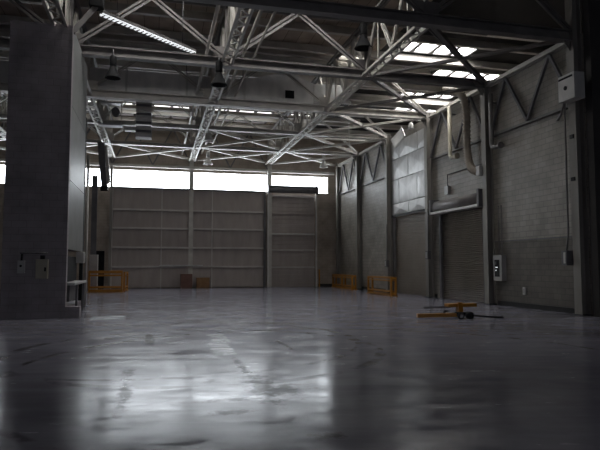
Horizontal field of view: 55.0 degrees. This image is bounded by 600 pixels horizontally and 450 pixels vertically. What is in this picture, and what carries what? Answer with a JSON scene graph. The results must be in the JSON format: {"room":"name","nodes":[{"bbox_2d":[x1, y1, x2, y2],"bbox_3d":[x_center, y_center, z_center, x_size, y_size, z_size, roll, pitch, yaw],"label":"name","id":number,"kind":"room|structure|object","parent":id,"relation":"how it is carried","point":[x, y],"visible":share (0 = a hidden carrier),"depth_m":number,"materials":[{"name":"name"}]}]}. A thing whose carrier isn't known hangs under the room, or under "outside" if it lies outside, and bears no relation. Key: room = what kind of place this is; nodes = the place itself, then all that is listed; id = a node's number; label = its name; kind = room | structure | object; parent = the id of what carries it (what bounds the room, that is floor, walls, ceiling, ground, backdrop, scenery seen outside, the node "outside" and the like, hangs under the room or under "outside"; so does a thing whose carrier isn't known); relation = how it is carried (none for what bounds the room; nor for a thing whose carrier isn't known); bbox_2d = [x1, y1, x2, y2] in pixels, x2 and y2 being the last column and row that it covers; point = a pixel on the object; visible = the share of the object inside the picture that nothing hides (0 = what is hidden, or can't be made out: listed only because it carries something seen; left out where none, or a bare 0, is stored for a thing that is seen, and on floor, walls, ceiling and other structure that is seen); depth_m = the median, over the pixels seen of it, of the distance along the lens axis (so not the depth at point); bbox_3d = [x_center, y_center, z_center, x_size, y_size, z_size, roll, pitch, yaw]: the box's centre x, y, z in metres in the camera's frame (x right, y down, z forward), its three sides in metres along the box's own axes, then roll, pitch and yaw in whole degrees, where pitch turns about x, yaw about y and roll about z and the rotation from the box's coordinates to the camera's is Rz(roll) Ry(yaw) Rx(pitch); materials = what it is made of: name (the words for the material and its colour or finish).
{"room":"empty warehouse","nodes":[
{"label":"empty warehouse","id":0,"kind":"room"},
{"bbox_2d":[0,20,86,319],"bbox_3d":[-8.356,-1.586,19.614,2.310,9.100,4.290,1,-4,-14],"label":"wall","id":1,"kind":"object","parent":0,"point":[46,131],"visible":0.98,"depth_m":17.59,"materials":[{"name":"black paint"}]},
{"bbox_2d":[17,254,24,272],"bbox_3d":[-8.315,1.150,17.180,0.200,0.582,0.150,1,-4,-14],"label":"control box","id":2,"kind":"object","parent":1,"relation":"attached to","point":[20,264],"visible":1,"depth_m":17.13,"materials":[{"name":"grey metal"}]},
{"bbox_2d":[35,255,48,278],"bbox_3d":[-7.747,1.259,17.289,0.340,0.700,0.200,1,-4,-14],"label":"box","id":3,"kind":"object","parent":1,"relation":"attached to","point":[42,264],"visible":1,"depth_m":17.22,"materials":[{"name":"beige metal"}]},
{"bbox_2d":[76,252,84,262],"bbox_3d":[-7.959,1.181,20.910,0.265,0.400,0.500,1,-4,-14],"label":"junction box","id":4,"kind":"object","parent":1,"relation":"attached to","point":[80,256],"visible":1,"depth_m":20.67,"materials":[{"name":"grey metal"}]},
{"bbox_2d":[73,0,104,34],"bbox_3d":[-6.839,-6.825,18.556,1.033,1.595,0.457,2,-4,-23],"label":"jib arm","id":5,"kind":"object","parent":1,"relation":"attached to","point":[94,5],"visible":0.84,"depth_m":18.46,"materials":[{"name":"grey paint"}]},
{"bbox_2d":[0,60,346,109],"bbox_3d":[-6.811,-7.062,27.099,18.680,2.430,1.400,1,-4,-14],"label":"air duct","id":6,"kind":"object","parent":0,"point":[280,87],"visible":0.5,"depth_m":27.04,"materials":[{"name":"grey metal"}]},
{"bbox_2d":[209,11,275,151],"bbox_3d":[-3.634,-5.955,29.527,0.090,0.090,25.700,1,-4,-14],"label":"pipe","id":7,"kind":"object","parent":6,"relation":"attached to","point":[274,12],"visible":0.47,"depth_m":21.77,"materials":[{"name":"metal"}]},
{"bbox_2d":[285,90,293,98],"bbox_3d":[-0.501,-6.335,27.955,0.440,0.380,0.080,1,-4,-14],"label":"outlet","id":8,"kind":"object","parent":6,"relation":"attached to","point":[289,94],"depth_m":27.92,"materials":[{"name":"black paint"}]},
{"bbox_2d":[0,119,411,289],"bbox_3d":[-8.147,-1.497,41.670,36.400,12.000,0.400,1,-4,-14],"label":"wall","id":9,"kind":"structure","parent":0,"point":[326,203],"depth_m":42.50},
{"bbox_2d":[0,165,109,186],"bbox_3d":[-17.128,-3.354,39.477,7.850,1.240,0.040,1,-4,-14],"label":"window","id":10,"kind":"structure","parent":9,"relation":"in","point":[96,172],"depth_m":40.08,"materials":[{"name":"white"}]},
{"bbox_2d":[96,251,104,285],"bbox_3d":[-13.981,3.094,39.943,0.800,2.600,0.080,1,-4,-14],"label":"door","id":11,"kind":"structure","parent":9,"relation":"in","point":[100,253],"depth_m":39.96,"materials":[{"name":"black paint"}]},
{"bbox_2d":[113,169,188,188],"bbox_3d":[-10.574,-3.242,41.088,5.290,1.340,0.180,1,-4,-14],"label":"window","id":12,"kind":"structure","parent":9,"relation":"in","point":[123,178],"depth_m":41.08,"materials":[{"name":"white"}]},
{"bbox_2d":[108,166,265,288],"bbox_3d":[-7.886,0.225,41.208,10.980,8.500,0.290,1,-4,-14],"label":"door","id":13,"kind":"structure","parent":9,"relation":"in","point":[229,228],"depth_m":41.13,"materials":[{"name":"paint"}]},
{"bbox_2d":[194,172,266,191],"bbox_3d":[-5.109,-3.146,42.458,5.420,1.340,0.180,1,-4,-14],"label":"window","id":14,"kind":"structure","parent":9,"relation":"in","point":[216,181],"depth_m":42.47,"materials":[{"name":"white"}]},
{"bbox_2d":[267,170,318,286],"bbox_3d":[-0.550,0.286,42.797,3.815,8.600,0.720,1,-4,-14],"label":"roller door","id":15,"kind":"structure","parent":9,"relation":"in","point":[300,213],"depth_m":43.00,"materials":[{"name":"paint"}]},
{"bbox_2d":[272,195,313,286],"bbox_3d":[-0.591,1.181,43.055,3.420,6.838,0.080,1,-4,-14],"label":"curtain","id":16,"kind":"object","parent":15,"relation":"hanging from","point":[300,213],"depth_m":43.02,"materials":[{"name":"paint"}]},
{"bbox_2d":[272,175,326,193],"bbox_3d":[-0.026,-3.057,43.731,4.440,1.340,0.180,1,-4,-14],"label":"window","id":17,"kind":"structure","parent":9,"relation":"in","point":[276,180],"depth_m":43.78,"materials":[{"name":"white"}]},
{"bbox_2d":[0,0,582,132],"bbox_3d":[-1.521,-9.387,15.777,36.400,0.171,58.000,1,-4,-14],"label":"ceiling","id":18,"kind":"structure","parent":0,"point":[6,8],"depth_m":24.58,"materials":[{"name":"grey metal"}]},
{"bbox_2d":[99,0,196,53],"bbox_3d":[-4.911,-7.608,19.166,0.200,2.748,3.914,-3,-5,35],"label":"strip light","id":19,"kind":"object","parent":18,"relation":"hanging from","point":[121,21],"visible":1,"depth_m":18.84,"materials":[{"name":"grey paint"}]},
{"bbox_2d":[401,42,420,51],"bbox_3d":[5.118,-8.557,27.081,1.000,0.170,1.750,1,-4,-14],"label":"window","id":20,"kind":"structure","parent":18,"relation":"attached to","point":[411,47],"depth_m":27.61,"materials":[{"name":"white"}]},
{"bbox_2d":[412,44,439,53],"bbox_3d":[6.088,-8.540,27.324,1.000,0.170,1.750,1,-4,-14],"label":"window","id":21,"kind":"structure","parent":18,"relation":"attached to","point":[422,48],"depth_m":27.86,"materials":[{"name":"white"}]},
{"bbox_2d":[431,70,453,75],"bbox_3d":[7.776,-8.293,30.858,1.000,0.170,1.800,1,-4,-14],"label":"window","id":22,"kind":"structure","parent":18,"relation":"attached to","point":[437,72],"depth_m":31.33,"materials":[{"name":"white"}]},
{"bbox_2d":[430,46,459,55],"bbox_3d":[7.058,-8.523,27.567,1.000,0.170,1.750,1,-4,-14],"label":"window","id":23,"kind":"structure","parent":18,"relation":"attached to","point":[441,50],"depth_m":28.25,"materials":[{"name":"white"}]},
{"bbox_2d":[449,72,470,77],"bbox_3d":[8.746,-8.276,31.101,1.000,0.170,1.800,1,-4,-14],"label":"window","id":24,"kind":"structure","parent":18,"relation":"attached to","point":[455,74],"depth_m":31.66,"materials":[{"name":"white"}]},
{"bbox_2d":[449,48,478,56],"bbox_3d":[8.028,-8.506,27.810,1.000,0.170,1.750,1,-4,-14],"label":"window","id":25,"kind":"structure","parent":18,"relation":"attached to","point":[464,51],"depth_m":28.15,"materials":[{"name":"white"}]},
{"bbox_2d":[0,286,599,449],"bbox_3d":[-1.520,2.798,14.925,36.400,0.300,58.000,1,-4,-14],"label":"floor","id":26,"kind":"structure","parent":0,"point":[328,367],"depth_m":8.31,"materials":[{"name":"concrete"}]},
{"bbox_2d":[67,256,86,308],"bbox_3d":[-7.894,2.013,19.473,0.940,1.900,3.200,1,-4,-14],"label":"machine","id":27,"kind":"object","parent":26,"relation":"on","point":[72,283],"visible":0.46,"depth_m":19.23,"materials":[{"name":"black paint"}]},
{"bbox_2d":[67,280,86,284],"bbox_3d":[-7.894,1.953,19.477,0.940,0.080,3.200,1,-4,-14],"label":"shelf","id":28,"kind":"object","parent":27,"relation":"on","point":[69,282],"depth_m":19.40,"materials":[{"name":"metal"}]},
{"bbox_2d":[84,155,89,305],"bbox_3d":[-8.456,0.196,22.870,0.320,6.000,0.312,1,-4,-14],"label":"steel pole","id":29,"kind":"object","parent":26,"relation":"on","point":[88,156],"visible":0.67,"depth_m":22.83,"materials":[{"name":"metal"}]},
{"bbox_2d":[90,175,97,254],"bbox_3d":[-13.089,0.502,36.565,0.460,7.300,0.500,1,-4,-14],"label":"steel column","id":30,"kind":"structure","parent":26,"relation":"on","point":[94,178],"depth_m":36.50,"materials":[{"name":"metal"}]},
{"bbox_2d":[89,255,98,289],"bbox_3d":[-12.704,2.954,35.432,0.480,2.250,0.650,1,-4,-14],"label":"locker","id":31,"kind":"object","parent":26,"relation":"on","point":[93,259],"visible":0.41,"depth_m":35.17,"materials":[{"name":"metal"}]},
{"bbox_2d":[87,271,123,292],"bbox_3d":[-11.559,3.356,34.270,2.050,1.285,0.500,1,-4,-14],"label":"barrier","id":32,"kind":"object","parent":26,"relation":"on","point":[99,273],"visible":0.97,"depth_m":34.12,"materials":[{"name":"metal"}]},
{"bbox_2d":[180,274,191,287],"bbox_3d":[-7.982,3.934,40.428,0.800,0.992,0.570,1,-4,-14],"label":"carton","id":33,"kind":"object","parent":26,"relation":"on","point":[185,279],"visible":0.86,"depth_m":40.17,"materials":[{"name":"brown cardboard"}]},
{"bbox_2d":[188,132,193,287],"bbox_3d":[-7.822,-1.391,41.394,0.400,11.750,0.280,1,-4,-14],"label":"steel column","id":34,"kind":"structure","parent":26,"relation":"on","point":[191,171],"depth_m":41.21,"materials":[{"name":"metal"}]},
{"bbox_2d":[0,123,334,174],"bbox_3d":[-10.578,-5.612,40.881,27.240,3.100,0.242,1,-4,-14],"label":"roof truss","id":35,"kind":"object","parent":34,"relation":"attached to","point":[1,160],"visible":0.35,"depth_m":41.55,"materials":[{"name":"metal"}]},
{"bbox_2d":[196,277,209,287],"bbox_3d":[-6.867,4.083,40.698,0.900,0.732,0.570,1,-4,-14],"label":"carton","id":36,"kind":"object","parent":26,"relation":"on","point":[204,282],"visible":0.86,"depth_m":40.44,"materials":[{"name":"cardboard"}]},
{"bbox_2d":[266,140,271,286],"bbox_3d":[-2.264,-1.294,42.786,0.400,11.750,0.280,1,-4,-14],"label":"steel column","id":37,"kind":"structure","parent":26,"relation":"on","point":[269,167],"depth_m":42.56,"materials":[{"name":"metal"}]},
{"bbox_2d":[336,163,340,285],"bbox_3d":[2.872,-0.047,43.413,0.330,9.350,0.400,1,-4,-14],"label":"steel column","id":38,"kind":"structure","parent":26,"relation":"on","point":[338,231],"depth_m":43.36,"materials":[{"name":"metal"}]},
{"bbox_2d":[332,274,356,289],"bbox_3d":[3.033,3.926,40.024,0.471,0.950,4.503,1,-4,-14],"label":"barrier","id":39,"kind":"object","parent":26,"relation":"on","point":[351,287],"visible":0.95,"depth_m":39.95,"materials":[{"name":"metal"}]},
{"bbox_2d":[350,151,361,288],"bbox_3d":[3.716,-0.356,38.996,0.850,9.350,0.500,1,-4,-14],"label":"steel column","id":40,"kind":"structure","parent":26,"relation":"on","point":[357,158],"depth_m":39.02,"materials":[{"name":"metal"}]},
{"bbox_2d":[0,96,359,155],"bbox_3d":[-9.230,-6.204,36.146,27.546,2.540,0.322,1,-4,-14],"label":"roof truss","id":41,"kind":"object","parent":40,"relation":"attached to","point":[243,115],"visible":0.37,"depth_m":37.16,"materials":[{"name":"metal"}]},
{"bbox_2d":[367,276,396,296],"bbox_3d":[4.428,3.297,31.375,0.450,1.000,3.600,1,-4,-13],"label":"barrier","id":42,"kind":"object","parent":26,"relation":"on","point":[372,290],"visible":0.99,"depth_m":30.86,"materials":[{"name":"metal"}]},
{"bbox_2d":[379,134,392,292],"bbox_3d":[4.983,-0.707,33.965,0.850,9.350,0.500,1,-4,-14],"label":"steel column","id":43,"kind":"structure","parent":26,"relation":"on","point":[387,143],"depth_m":34.02,"materials":[{"name":"metal"}]},
{"bbox_2d":[0,95,389,139],"bbox_3d":[-7.963,-6.556,31.114,27.546,2.540,0.322,1,-4,-14],"label":"roof truss","id":44,"kind":"object","parent":43,"relation":"attached to","point":[104,114],"visible":0.28,"depth_m":32.27,"materials":[{"name":"metal"}]},
{"bbox_2d":[417,112,434,297],"bbox_3d":[6.250,-1.059,28.934,0.850,9.350,0.500,1,-4,-14],"label":"steel column","id":45,"kind":"structure","parent":26,"relation":"on","point":[428,163],"depth_m":28.95,"materials":[{"name":"metal"}]},
{"bbox_2d":[0,31,430,119],"bbox_3d":[-6.696,-6.877,26.081,27.546,2.600,0.322,1,-4,-14],"label":"roof truss","id":46,"kind":"object","parent":45,"relation":"attached to","point":[97,93],"visible":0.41,"depth_m":27.00,"materials":[{"name":"metal"}]},
{"bbox_2d":[189,6,253,161],"bbox_3d":[-4.622,-6.609,28.989,0.462,2.370,25.886,1,-4,-14],"label":"girder","id":47,"kind":"object","parent":46,"relation":"attached to","point":[233,16],"visible":0.73,"depth_m":22.55,"materials":[{"name":"metal"}]},
{"bbox_2d":[115,145,194,159],"bbox_3d":[-9.829,-4.886,38.435,5.350,0.240,4.812,1,-4,-14],"label":"brace","id":48,"kind":"object","parent":47,"relation":"attached to","point":[150,151],"visible":0.73,"depth_m":38.40,"materials":[{"name":"paint"}]},
{"bbox_2d":[210,57,226,87],"bbox_3d":[-2.958,-5.621,21.044,0.620,1.050,0.611,1,-4,-14],"label":"lamp","id":49,"kind":"object","parent":47,"relation":"hanging from","point":[218,81],"visible":1,"depth_m":20.94,"materials":[{"name":"metal"}]},
{"bbox_2d":[265,0,428,164],"bbox_3d":[0.761,-6.515,30.338,0.462,2.370,25.886,1,-4,-14],"label":"girder","id":50,"kind":"object","parent":46,"relation":"attached to","point":[351,41],"visible":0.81,"depth_m":24.43,"materials":[{"name":"metal"}]},
{"bbox_2d":[193,149,274,163],"bbox_3d":[-4.494,-4.792,39.772,5.449,0.240,4.813,1,-4,-14],"label":"brace","id":51,"kind":"object","parent":50,"relation":"attached to","point":[233,155],"visible":0.79,"depth_m":39.72,"materials":[{"name":"paint"}]},
{"bbox_2d":[201,131,298,150],"bbox_3d":[-3.264,-5.134,34.886,5.452,0.240,5.110,1,-4,-14],"label":"brace","id":52,"kind":"object","parent":50,"relation":"attached to","point":[244,140],"visible":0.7,"depth_m":34.80,"materials":[{"name":"paint"}]},
{"bbox_2d":[269,153,351,166],"bbox_3d":[0.743,-4.701,41.084,5.152,0.240,4.810,1,-4,-14],"label":"brace","id":53,"kind":"object","parent":50,"relation":"attached to","point":[308,158],"visible":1,"depth_m":40.99,"materials":[{"name":"paint"}]},
{"bbox_2d":[287,136,380,154],"bbox_3d":[1.973,-5.042,36.198,5.156,0.240,5.107,1,-4,-14],"label":"brace","id":54,"kind":"object","parent":50,"relation":"attached to","point":[330,144],"visible":1,"depth_m":36.12,"materials":[{"name":"paint"}]},
{"bbox_2d":[303,114,414,137],"bbox_3d":[3.240,-5.394,31.167,5.156,0.240,5.107,1,-4,-14],"label":"brace","id":55,"kind":"object","parent":50,"relation":"attached to","point":[359,125],"visible":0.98,"depth_m":31.16,"materials":[{"name":"paint"}]},
{"bbox_2d":[391,128,404,147],"bbox_3d":[5.420,-4.795,31.781,0.480,1.200,2.408,0,-4,0],"label":"sheet","id":56,"kind":"object","parent":55,"relation":"hanging from","point":[399,136],"visible":1,"depth_m":31.64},
{"bbox_2d":[354,21,371,51],"bbox_3d":[2.474,-7.720,22.558,0.713,1.650,0.702,1,-4,-14],"label":"lamp","id":57,"kind":"object","parent":50,"relation":"hanging from","point":[363,44],"visible":0.93,"depth_m":22.43,"materials":[{"name":"metal"}]},
{"bbox_2d":[330,81,474,115],"bbox_3d":[4.519,-5.749,26.087,5.157,0.240,5.206,1,-4,-14],"label":"brace","id":58,"kind":"object","parent":50,"relation":"attached to","point":[384,86],"visible":0.95,"depth_m":25.96,"materials":[{"name":"grey paint"}]},
{"bbox_2d":[368,28,558,84],"bbox_3d":[5.804,-6.106,20.984,5.156,0.240,5.156,1,-4,-14],"label":"brace","id":59,"kind":"object","parent":50,"relation":"attached to","point":[459,57],"visible":0.79,"depth_m":20.76,"materials":[{"name":"grey paint"}]},
{"bbox_2d":[425,209,430,258],"bbox_3d":[6.325,0.442,28.538,0.185,2.500,0.260,1,-4,-14],"label":"switch box","id":60,"kind":"object","parent":45,"relation":"attached to","point":[427,253],"visible":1,"depth_m":28.48,"materials":[{"name":"paint"}]},
{"bbox_2d":[416,302,503,318],"bbox_3d":[4.781,2.593,17.606,2.531,0.483,1.144,0,-4,4],"label":"trolley","id":61,"kind":"object","parent":26,"relation":"on","point":[459,313],"visible":1,"depth_m":17.19,"materials":[{"name":"metal"}]},
{"bbox_2d":[473,79,496,304],"bbox_3d":[7.541,-1.418,23.806,0.850,9.350,0.500,1,-4,-14],"label":"steel column","id":62,"kind":"structure","parent":26,"relation":"on","point":[487,153],"depth_m":23.80,"materials":[{"name":"metal"}]},
{"bbox_2d":[0,0,486,88],"bbox_3d":[-5.415,-7.236,20.951,27.567,2.600,0.322,1,-4,-14],"label":"roof truss","id":63,"kind":"object","parent":62,"relation":"attached to","point":[92,51],"visible":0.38,"depth_m":21.73,"materials":[{"name":"grey metal"}]},
{"bbox_2d":[41,0,115,157],"bbox_3d":[-9.908,-6.702,27.664,0.462,2.370,25.886,1,-4,-14],"label":"girder","id":64,"kind":"object","parent":63,"relation":"attached to","point":[78,15],"visible":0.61,"depth_m":23.73,"materials":[{"name":"metal"}]},
{"bbox_2d":[97,142,110,190],"bbox_3d":[-11.721,-3.480,34.449,0.790,2.850,0.700,1,-4,-14],"label":"duct","id":65,"kind":"object","parent":64,"relation":"hanging from","point":[104,168],"visible":1,"depth_m":34.18,"materials":[{"name":"metal"}]},
{"bbox_2d":[99,99,122,127],"bbox_3d":[-9.746,-6.513,29.784,1.150,2.850,0.500,1,-4,-14],"label":"heater","id":66,"kind":"object","parent":64,"relation":"hanging from","point":[115,111],"visible":0.86,"depth_m":29.57,"materials":[{"name":"paint"}]},
{"bbox_2d":[99,101,122,105],"bbox_3d":[-9.746,-6.279,29.768,1.150,0.080,0.500,1,-4,-14],"label":"shelf","id":67,"kind":"object","parent":66,"relation":"attached to","point":[111,103],"depth_m":29.63,"materials":[{"name":"metal"}]},
{"bbox_2d":[99,123,122,127],"bbox_3d":[-9.746,-5.132,29.687,1.150,0.080,0.500,1,-4,-14],"label":"shelf","id":68,"kind":"object","parent":66,"relation":"attached to","point":[100,124],"depth_m":29.54,"materials":[{"name":"metal"}]},
{"bbox_2d":[0,120,364,140],"bbox_3d":[-8.550,-5.543,33.273,26.400,0.120,0.120,1,-4,-14],"label":"pipe","id":69,"kind":"object","parent":64,"relation":"attached to","point":[88,125],"visible":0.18,"depth_m":34.44,"materials":[{"name":"metal"}]},
{"bbox_2d":[104,49,120,80],"bbox_3d":[-6.571,-5.677,20.241,0.558,1.050,0.550,1,-4,-14],"label":"lamp","id":70,"kind":"object","parent":63,"relation":"hanging from","point":[112,74],"visible":1,"depth_m":20.14,"materials":[{"name":"metal"}]},
{"bbox_2d":[181,5,219,154],"bbox_3d":[-5.380,-5.936,29.086,0.120,0.120,25.700,1,-4,-14],"label":"pipe","id":71,"kind":"object","parent":63,"relation":"attached to","point":[217,6],"visible":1,"depth_m":21.25,"materials":[{"name":"metal"}]},
{"bbox_2d":[201,10,263,153],"bbox_3d":[-4.022,-6.061,29.437,0.140,0.140,25.700,1,-4,-14],"label":"pipe","id":72,"kind":"object","parent":63,"relation":"attached to","point":[260,12],"visible":0.65,"depth_m":21.64,"materials":[{"name":"metal"}]},
{"bbox_2d":[558,0,592,315],"bbox_3d":[8.820,-3.045,18.816,0.850,11.900,0.500,1,-4,-14],"label":"steel column","id":73,"kind":"structure","parent":26,"relation":"on","point":[581,273],"depth_m":18.73,"materials":[{"name":"metal"}]},
{"bbox_2d":[175,0,573,42],"bbox_3d":[-4.136,-7.591,15.872,27.567,2.600,0.322,1,-4,-14],"label":"roof truss","id":74,"kind":"object","parent":73,"relation":"attached to","point":[425,14],"visible":0.96,"depth_m":17.70,"materials":[{"name":"grey metal"}]},
{"bbox_2d":[0,93,7,139],"bbox_3d":[-15.242,-6.795,26.328,0.462,2.370,25.886,1,-4,-14],"label":"girder","id":75,"kind":"object","parent":74,"relation":"attached to","point":[4,95],"visible":0.22,"depth_m":32.82,"materials":[{"name":"metal"}]},
{"bbox_2d":[557,71,584,120],"bbox_3d":[8.738,-4.244,19.108,0.550,1.168,1.814,0,-4,-3],"label":"box","id":76,"kind":"object","parent":73,"relation":"attached to","point":[571,86],"visible":1,"depth_m":18.39,"materials":[{"name":"grey metal"}]},
{"bbox_2d":[415,209,483,289],"bbox_3d":[12.332,-2.030,34.048,0.400,12.000,28.400,1,-4,-14],"label":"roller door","id":77,"kind":"structure","parent":0,"point":[479,209],"depth_m":38.41,"materials":[{"name":"metal"}]},
{"bbox_2d":[340,0,599,316],"bbox_3d":[13.029,-3.154,17.971,6.900,12.000,56.000,1,-4,-14],"label":"wall","id":78,"kind":"structure","parent":0,"point":[529,177],"depth_m":22.04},
{"bbox_2d":[337,157,354,194],"bbox_3d":[3.444,-3.565,41.478,0.262,2.340,4.251,1,-4,-14],"label":"truss","id":79,"kind":"object","parent":78,"relation":"attached to","point":[343,163],"visible":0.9,"depth_m":41.73,"materials":[{"name":"metal"}]},
{"bbox_2d":[358,141,384,186],"bbox_3d":[4.626,-3.893,36.785,0.262,2.340,4.948,1,-4,-14],"label":"truss","id":80,"kind":"object","parent":78,"relation":"attached to","point":[379,144],"visible":0.96,"depth_m":36.97,"materials":[{"name":"metal"}]},
{"bbox_2d":[392,128,424,217],"bbox_3d":[6.009,-2.778,31.810,0.218,4.420,4.550,1,-4,-14],"label":"window","id":81,"kind":"structure","parent":78,"relation":"attached to","point":[408,187],"depth_m":31.66,"materials":[{"name":"white glass"}]},
{"bbox_2d":[392,212,425,295],"bbox_3d":[6.119,1.603,31.532,0.290,4.400,4.570,1,-4,-14],"label":"door","id":82,"kind":"structure","parent":78,"relation":"in","point":[410,272],"depth_m":31.85,"materials":[{"name":"paint"}]},
{"bbox_2d":[447,106,459,158],"bbox_3d":[7.120,-4.268,26.556,0.427,2.580,0.740,1,-4,-14],"label":"pipe","id":83,"kind":"object","parent":78,"relation":"attached to","point":[456,155],"visible":1,"depth_m":26.73,"materials":[{"name":"metal"}]},
{"bbox_2d":[428,89,480,159],"bbox_3d":[7.172,-4.600,26.675,0.262,2.340,5.047,1,-4,-14],"label":"truss","id":84,"kind":"object","parent":78,"relation":"attached to","point":[472,93],"visible":0.84,"depth_m":26.80,"materials":[{"name":"metal"}]},
{"bbox_2d":[441,87,481,175],"bbox_3d":[7.185,-4.180,25.222,0.578,4.358,2.309,2,-5,-31],"label":"flexible hose","id":85,"kind":"object","parent":84,"relation":"attached to","point":[476,170],"visible":0.85,"depth_m":25.09,"materials":[{"name":"beige plastic"}]},
{"bbox_2d":[429,189,484,302],"bbox_3d":[7.208,1.026,26.136,0.640,4.800,4.480,1,-4,-14],"label":"roller door","id":86,"kind":"structure","parent":78,"relation":"in","point":[465,268],"depth_m":26.21,"materials":[{"name":"paint"}]},
{"bbox_2d":[432,193,476,211],"bbox_3d":[7.228,-0.989,26.282,0.600,0.600,4.100,1,-4,-14],"label":"hood","id":87,"kind":"object","parent":86,"relation":"attached to","point":[464,203],"depth_m":25.93,"materials":[{"name":"grey paint"}]},
{"bbox_2d":[442,207,483,302],"bbox_3d":[7.441,1.379,26.170,0.080,4.092,3.900,1,-4,-14],"label":"roller shutter","id":88,"kind":"object","parent":86,"relation":"hanging from","point":[464,269],"depth_m":26.15,"materials":[{"name":"grey metal"}]},
{"bbox_2d":[344,286,574,313],"bbox_3d":[5.992,3.701,31.276,0.050,0.180,25.900,1,-4,-14],"label":"baseboard","id":89,"kind":"structure","parent":78,"relation":"attached to","point":[503,303],"depth_m":21.01,"materials":[{"name":"black paint"}]},
{"bbox_2d":[444,164,481,194],"bbox_3d":[7.404,-2.039,25.857,0.140,0.975,3.550,1,-4,-14],"label":"junction box","id":90,"kind":"object","parent":78,"relation":"attached to","point":[447,189],"visible":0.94,"depth_m":27.24,"materials":[{"name":"grey metal"}]},
{"bbox_2d":[488,93,503,148],"bbox_3d":[7.948,-4.199,23.246,0.427,2.380,0.740,1,-4,-14],"label":"pipe","id":91,"kind":"object","parent":78,"relation":"attached to","point":[499,145],"visible":0.98,"depth_m":23.42,"materials":[{"name":"metal"}]},
{"bbox_2d":[493,205,506,280],"bbox_3d":[7.955,0.721,23.074,0.290,3.020,0.570,1,-4,-14],"label":"switch box","id":92,"kind":"object","parent":78,"relation":"attached to","point":[499,261],"visible":1,"depth_m":22.93,"materials":[{"name":"grey metal"}]},
{"bbox_2d":[486,43,567,136],"bbox_3d":[8.457,-4.957,21.571,0.262,2.340,4.997,1,-4,-14],"label":"truss","id":93,"kind":"object","parent":78,"relation":"attached to","point":[547,54],"visible":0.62,"depth_m":21.41,"materials":[{"name":"metal"}]},
{"bbox_2d":[495,237,574,307],"bbox_3d":[8.583,1.808,21.130,0.020,2.540,4.850,1,-4,-14],"label":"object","id":94,"kind":"structure","parent":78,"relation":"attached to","point":[536,265],"depth_m":20.91,"materials":[{"name":"grey brick"}]},
{"bbox_2d":[561,107,572,264],"bbox_3d":[8.884,-1.347,19.090,0.495,5.350,0.290,1,-4,-14],"label":"control box","id":95,"kind":"object","parent":78,"relation":"attached to","point":[566,256],"visible":0.77,"depth_m":18.90,"materials":[{"name":"paint"}]},
{"bbox_3d":[-17.426,-3.616,11.369,0.400,12.000,58.000,1,-4,-14],"label":"wall","id":96,"kind":"structure","parent":0,"visible":0},
{"bbox_2d":[2,109,395,136],"bbox_3d":[-7.186,-7.291,41.325,33.900,0.368,0.200,1,-4,-14],"label":"joist","id":97,"kind":"object","parent":96,"relation":"attached to","point":[124,118],"visible":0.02,"depth_m":42.05,"materials":[{"name":"white paint"}]},
{"bbox_2d":[0,102,408,129],"bbox_3d":[-6.601,-7.454,39.003,33.900,0.368,0.200,1,-4,-14],"label":"joist","id":98,"kind":"object","parent":96,"relation":"attached to","point":[386,126],"visible":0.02,"depth_m":39.98,"materials":[{"name":"white paint"}]},
{"bbox_2d":[6,93,420,120],"bbox_3d":[-5.919,-7.643,36.294,33.900,0.368,0.200,1,-4,-14],"label":"joist","id":99,"kind":"object","parent":96,"relation":"attached to","point":[6,93],"visible":0.02,"depth_m":37.44,"materials":[{"name":"white paint"}]},
{"bbox_2d":[0,58,456,96],"bbox_3d":[-4.481,-8.042,30.586,33.900,0.368,0.200,1,-4,-14],"label":"joist","id":100,"kind":"object","parent":96,"relation":"attached to","point":[5,59],"visible":0.02,"depth_m":30.31,"materials":[{"name":"white paint"}]},
{"bbox_2d":[125,102,151,139],"bbox_3d":[-8.405,-6.218,30.070,1.340,3.400,0.760,1,-4,-14],"label":"heater","id":101,"kind":"object","parent":100,"relation":"hanging from","point":[143,128],"visible":0.9,"depth_m":29.76,"materials":[{"name":"paint"}]},
{"bbox_2d":[0,50,471,93],"bbox_3d":[-4.384,-8.069,30.199,33.900,0.368,0.200,1,-4,-14],"label":"joist","id":102,"kind":"object","parent":96,"relation":"attached to","point":[4,54],"visible":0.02,"depth_m":30.45,"materials":[{"name":"white paint"}]},
{"bbox_2d":[0,24,506,75],"bbox_3d":[-3.519,-8.309,26.764,33.900,0.368,0.200,1,-4,-14],"label":"joist","id":103,"kind":"object","parent":96,"relation":"attached to","point":[3,27],"visible":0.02,"depth_m":27.45,"materials":[{"name":"paint"}]},
{"bbox_2d":[0,15,517,70],"bbox_3d":[-3.336,-8.360,26.039,33.900,0.368,0.200,1,-4,-14],"label":"joist","id":104,"kind":"object","parent":96,"relation":"attached to","point":[4,19],"visible":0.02,"depth_m":26.73,"materials":[{"name":"paint"}]},
{"bbox_2d":[0,0,547,54],"bbox_3d":[-2.776,-8.516,23.814,33.900,0.368,0.200,1,-4,-14],"label":"joist","id":105,"kind":"object","parent":96,"relation":"attached to","point":[84,4],"visible":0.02,"depth_m":24.49,"materials":[{"name":"paint"}]},
{"bbox_2d":[162,1,543,41],"bbox_3d":[-2.435,-8.611,22.459,33.900,0.368,0.200,1,-4,-14],"label":"joist","id":106,"kind":"object","parent":96,"relation":"attached to","point":[493,36],"visible":0.02,"depth_m":25.28,"materials":[{"name":"paint"}]},
{"bbox_2d":[342,101,442,110],"bbox_3d":[-5.261,-7.826,33.682,33.900,0.368,0.200,1,-4,-14],"label":"joist","id":107,"kind":"object","parent":96,"relation":"attached to","point":[392,104],"visible":0.02,"depth_m":36.55,"materials":[{"name":"white paint"}]},
{"bbox_2d":[353,93,451,105],"bbox_3d":[-4.981,-7.904,32.569,33.900,0.368,0.200,1,-4,-14],"label":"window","id":108,"kind":"structure","parent":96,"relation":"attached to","point":[423,101],"depth_m":35.73,"materials":[{"name":"glass"}]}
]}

